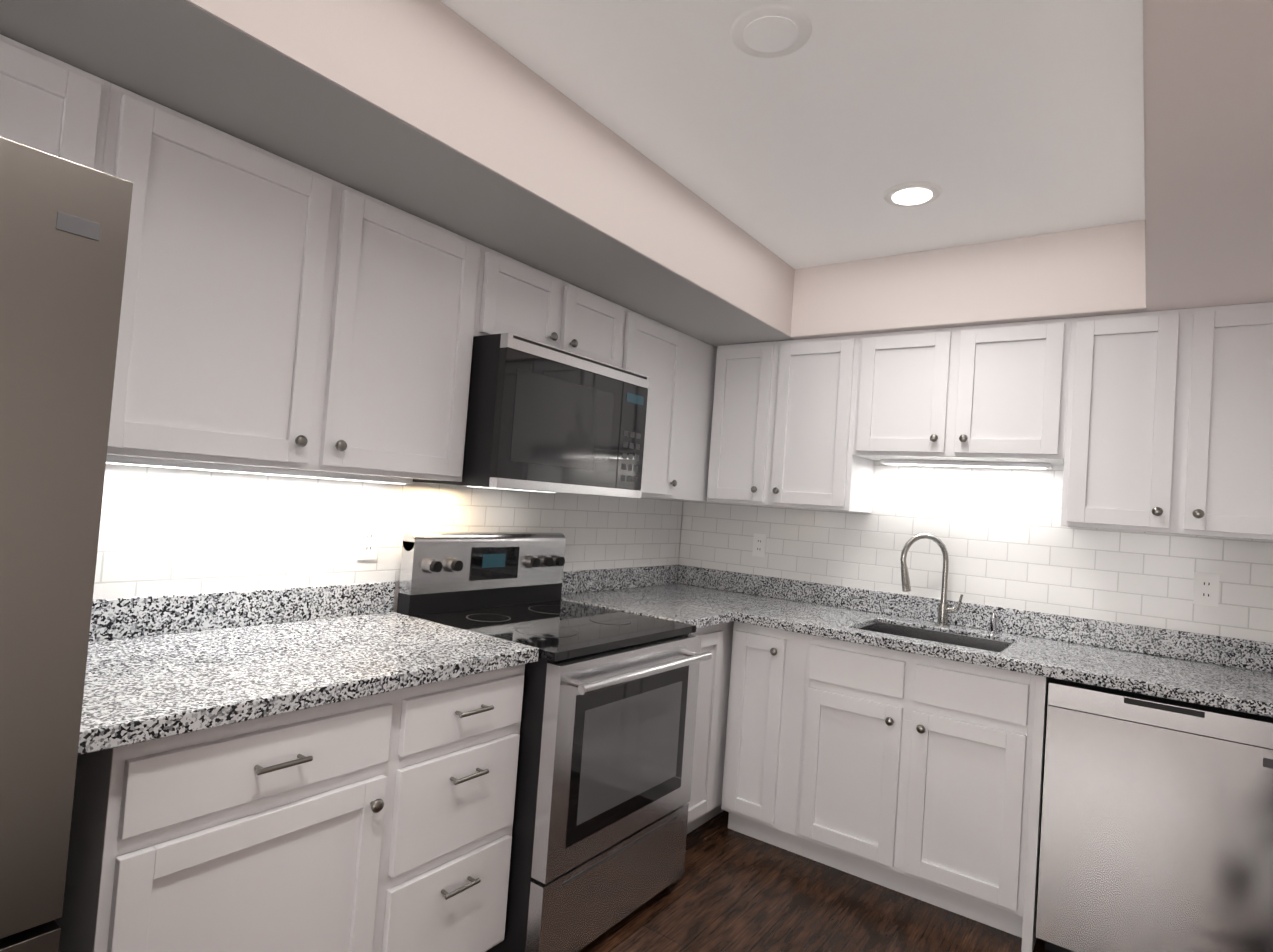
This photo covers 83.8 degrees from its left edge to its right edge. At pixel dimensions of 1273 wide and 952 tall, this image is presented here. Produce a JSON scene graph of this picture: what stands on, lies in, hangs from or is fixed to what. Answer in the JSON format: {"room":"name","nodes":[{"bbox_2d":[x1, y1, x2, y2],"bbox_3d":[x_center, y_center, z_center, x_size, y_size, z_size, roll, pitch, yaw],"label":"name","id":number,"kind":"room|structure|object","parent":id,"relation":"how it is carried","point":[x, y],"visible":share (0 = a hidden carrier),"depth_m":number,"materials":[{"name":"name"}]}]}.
{"room":"kitchen","nodes":[
{"label":"kitchen","id":0,"kind":"room"},
{"bbox_2d":[393,581,398,612],"bbox_3d":[-1.541,0.025,1.478,0.100,2.545,6.175,3,-2,36],"label":"wall","id":1,"kind":"structure","parent":0,"point":[396,596],"depth_m":2.41,"materials":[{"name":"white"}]},
{"bbox_2d":[0,34,123,176],"bbox_3d":[-1.356,-0.688,1.319,0.327,0.282,0.524,3,-2,36],"label":"upper cabinet","id":2,"kind":"object","parent":1,"relation":"attached to","point":[50,105],"depth_m":1.38,"materials":[{"name":"white wood"}]},
{"bbox_2d":[106,89,491,481],"bbox_3d":[-0.929,-0.399,1.926,0.327,0.758,0.995,3,-2,36],"label":"upper cabinet","id":3,"kind":"object","parent":1,"relation":"attached to","point":[280,316],"depth_m":1.74,"materials":[{"name":"white wood"}]},
{"bbox_2d":[93,464,682,598],"bbox_3d":[-0.602,0.198,2.688,0.008,0.365,2.873,3,-2,36],"label":"backsplash","id":4,"kind":"structure","parent":1,"relation":"attached to","point":[168,531],"depth_m":2.13,"materials":[{"name":"tile"}]},
{"bbox_2d":[357,524,379,559],"bbox_3d":[-0.871,0.214,2.304,0.007,0.114,0.070,3,-2,36],"label":"electrical outlet","id":5,"kind":"object","parent":4,"relation":"attached to","point":[368,539],"visible":1,"depth_m":2.30,"materials":[{"name":"white plastic"}]},
{"bbox_2d":[484,250,631,369],"bbox_3d":[-0.400,-0.570,2.643,0.327,0.292,0.760,3,-2,36],"label":"upper cabinet","id":6,"kind":"object","parent":1,"relation":"attached to","point":[526,301],"depth_m":2.51,"materials":[{"name":"white wood"}]},
{"bbox_2d":[408,333,649,497],"bbox_3d":[-0.372,-0.182,2.591,0.464,0.476,0.754,3,-2,36],"label":"microwave","id":7,"kind":"object","parent":6,"relation":"attached to","point":[541,417],"visible":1,"depth_m":2.33,"materials":[{"name":"black"}]},
{"bbox_2d":[628,311,687,499],"bbox_3d":[-0.066,-0.296,3.122,0.327,0.758,0.442,3,-2,36],"label":"upper cabinet","id":8,"kind":"object","parent":1,"relation":"attached to","point":[658,351],"depth_m":3.10,"materials":[{"name":"white wood"}]},
{"bbox_2d":[680,335,720,502],"bbox_3d":[0.220,-0.262,3.519,0.327,0.758,0.652,3,-2,36],"label":"upper cabinet","id":9,"kind":"object","parent":1,"relation":"attached to","point":[699,396],"depth_m":3.37,"materials":[{"name":"white wood"}]},
{"bbox_2d":[0,0,1272,347],"bbox_3d":[-0.417,-0.990,0.754,2.690,0.410,6.175,3,-2,36],"label":"ceiling","id":10,"kind":"structure","parent":0,"point":[996,120],"depth_m":1.78,"materials":[{"name":"white paint"}]},
{"bbox_2d":[186,0,1146,336],"bbox_3d":[0.360,-0.855,1.606,1.303,0.306,2.970,3,-2,36],"label":"soffit","id":11,"kind":"structure","parent":10,"relation":"attached to","point":[438,70],"depth_m":2.18,"materials":[{"name":"white paint"}]},
{"bbox_2d":[730,5,811,57],"bbox_3d":[0.306,-1.011,1.621,0.184,0.006,0.184,3,-2,36],"label":"recessed light","id":12,"kind":"object","parent":10,"relation":"in","point":[768,31],"visible":1,"depth_m":1.61,"materials":[{"name":"white plastic"}]},
{"bbox_2d":[883,181,941,206],"bbox_3d":[0.921,-0.938,2.371,0.184,0.012,0.184,3,-2,36],"label":"recessed light","id":13,"kind":"object","parent":10,"relation":"in","point":[912,194],"visible":1,"depth_m":2.35,"materials":[{"name":"white plastic"}]},
{"bbox_2d":[578,811,1050,951],"bbox_3d":[-0.587,1.373,0.675,2.690,0.060,6.175,3,-2,36],"label":"floor","id":14,"kind":"structure","parent":0,"point":[729,890],"depth_m":2.40,"materials":[{"name":"brown wood"}]},
{"bbox_2d":[0,137,132,951],"bbox_3d":[-1.373,0.403,0.877,0.866,1.775,0.902,3,-2,36],"label":"refrigerator","id":15,"kind":"object","parent":14,"relation":"on","point":[64,226],"visible":1,"depth_m":0.99,"materials":[{"name":"grey metal"}]},
{"bbox_2d":[55,687,410,951],"bbox_3d":[-1.013,0.900,1.609,0.662,0.884,0.563,3,-2,36],"label":"base cabinet","id":16,"kind":"object","parent":14,"relation":"on","point":[381,822],"depth_m":1.39,"materials":[{"name":"white wood"}]},
{"bbox_2d":[391,664,524,951],"bbox_3d":[-0.745,0.932,1.980,0.662,0.884,0.502,3,-2,36],"label":"base cabinet","id":17,"kind":"object","parent":14,"relation":"on","point":[456,814],"depth_m":1.81,"materials":[{"name":"white wood"}]},
{"bbox_2d":[78,582,538,754],"bbox_3d":[-0.865,0.400,1.755,0.693,0.138,1.082,3,-2,36],"label":"countertop","id":18,"kind":"structure","parent":17,"relation":"on","point":[160,666],"depth_m":1.71,"materials":[{"name":"grey stone"}]},
{"bbox_2d":[397,532,711,951],"bbox_3d":[-0.281,0.824,2.439,0.811,1.198,0.756,3,-2,36],"label":"range","id":19,"kind":"object","parent":14,"relation":"on","point":[604,768],"visible":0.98,"depth_m":2.22,"materials":[{"name":"silver metal"}]},
{"bbox_2d":[687,622,730,833],"bbox_3d":[-0.044,1.015,2.953,0.662,0.884,0.370,3,-2,36],"label":"base cabinet","id":20,"kind":"object","parent":14,"relation":"on","point":[703,803],"depth_m":2.87,"materials":[{"name":"white wood"}]},
{"bbox_2d":[715,621,733,815],"bbox_3d":[0.244,1.049,3.351,0.662,0.884,0.716,3,-2,36],"label":"base cabinet","id":21,"kind":"object","parent":14,"relation":"on","point":[729,635],"depth_m":3.00,"materials":[{"name":"white wood"}]},
{"bbox_2d":[561,568,741,628],"bbox_3d":[0.018,0.504,2.955,0.720,0.138,0.372,3,-2,36],"label":"countertop","id":22,"kind":"structure","parent":21,"relation":"on","point":[693,600],"depth_m":3.20,"materials":[{"name":"grey stone"}]},
{"bbox_2d":[629,564,1272,716],"bbox_3d":[1.026,0.573,2.860,2.468,0.138,0.663,3,-2,36],"label":"countertop","id":23,"kind":"structure","parent":21,"relation":"on","point":[1234,674],"depth_m":2.62,"materials":[{"name":"grey stone"}]},
{"bbox_2d":[900,533,962,626],"bbox_3d":[1.227,0.430,2.942,0.220,0.380,0.190,3,-2,36],"label":"faucet","id":24,"kind":"object","parent":23,"relation":"on","point":[944,609],"visible":1,"depth_m":2.95,"materials":[{"name":"silver metal"}]},
{"bbox_2d":[856,621,1013,652],"bbox_3d":[1.136,0.727,2.741,0.534,0.213,0.364,3,-2,36],"label":"sink basin","id":25,"kind":"object","parent":23,"relation":"in","point":[1000,646],"visible":0.08,"depth_m":2.88,"materials":[{"name":"silver metal"}]},
{"bbox_2d":[987,609,997,633],"bbox_3d":[1.425,0.581,2.840,0.040,0.100,0.082,3,-2,36],"label":"soap dispenser","id":26,"kind":"object","parent":23,"relation":"on","point":[992,627],"visible":1,"depth_m":2.85,"materials":[{"name":"silver metal"}]},
{"bbox_2d":[721,621,876,859],"bbox_3d":[0.708,1.073,3.075,0.403,0.884,0.617,3,-2,36],"label":"base cabinet","id":27,"kind":"object","parent":14,"relation":"on","point":[780,680],"depth_m":2.81,"materials":[{"name":"white wood"}]},
{"bbox_2d":[813,673,1047,951],"bbox_3d":[1.120,1.214,2.766,0.785,0.640,0.617,3,-2,36],"label":"base cabinet","id":28,"kind":"object","parent":14,"relation":"on","point":[918,776],"depth_m":2.47,"materials":[{"name":"white wood"}]},
{"bbox_2d":[1036,678,1272,951],"bbox_3d":[1.705,1.128,2.329,0.592,0.868,0.596,3,-2,36],"label":"dishwasher","id":29,"kind":"object","parent":14,"relation":"on","point":[1157,826],"visible":0.94,"depth_m":2.10,"materials":[{"name":"grey metal"}]},
{"bbox_2d":[679,507,1023,635],"bbox_3d":[1.321,0.287,3.146,2.590,2.545,0.100,3,-2,36],"label":"wall","id":30,"kind":"structure","parent":0,"point":[680,535],"depth_m":3.86,"materials":[{"name":"white"}]},
{"bbox_2d":[707,333,890,512],"bbox_3d":[0.763,-0.230,3.327,0.771,0.758,0.327,3,-2,36],"label":"upper cabinet","id":31,"kind":"object","parent":30,"relation":"attached to","point":[791,419],"depth_m":3.18,"materials":[{"name":"white wood"}]},
{"bbox_2d":[871,318,1074,468],"bbox_3d":[1.337,-0.324,2.920,0.775,0.517,0.327,3,-2,36],"label":"upper cabinet","id":32,"kind":"object","parent":30,"relation":"attached to","point":[990,394],"depth_m":2.75,"materials":[{"name":"white wood"}]},
{"bbox_2d":[679,461,1272,642],"bbox_3d":[1.255,0.226,3.129,2.476,0.606,0.008,3,-2,36],"label":"backsplash","id":33,"kind":"structure","parent":30,"relation":"attached to","point":[1008,540],"depth_m":2.95,"materials":[{"name":"tile"}]},
{"bbox_2d":[752,533,766,556],"bbox_3d":[0.619,0.348,3.568,0.070,0.114,0.007,3,-2,36],"label":"electrical outlet","id":34,"kind":"object","parent":33,"relation":"attached to","point":[759,545],"visible":1,"depth_m":3.56,"materials":[{"name":"white plastic"}]},
{"bbox_2d":[1193,572,1219,606],"bbox_3d":[2.039,0.406,2.538,0.070,0.114,0.007,3,-2,36],"label":"electrical outlet","id":35,"kind":"object","parent":33,"relation":"attached to","point":[1206,588],"visible":1,"depth_m":2.54,"materials":[{"name":"white plastic"}]},
{"bbox_2d":[1035,302,1272,540],"bbox_3d":[1.880,-0.177,2.515,0.739,0.758,0.327,3,-2,36],"label":"upper cabinet","id":36,"kind":"object","parent":30,"relation":"attached to","point":[1157,421],"depth_m":2.38,"materials":[{"name":"white wood"}]}
]}

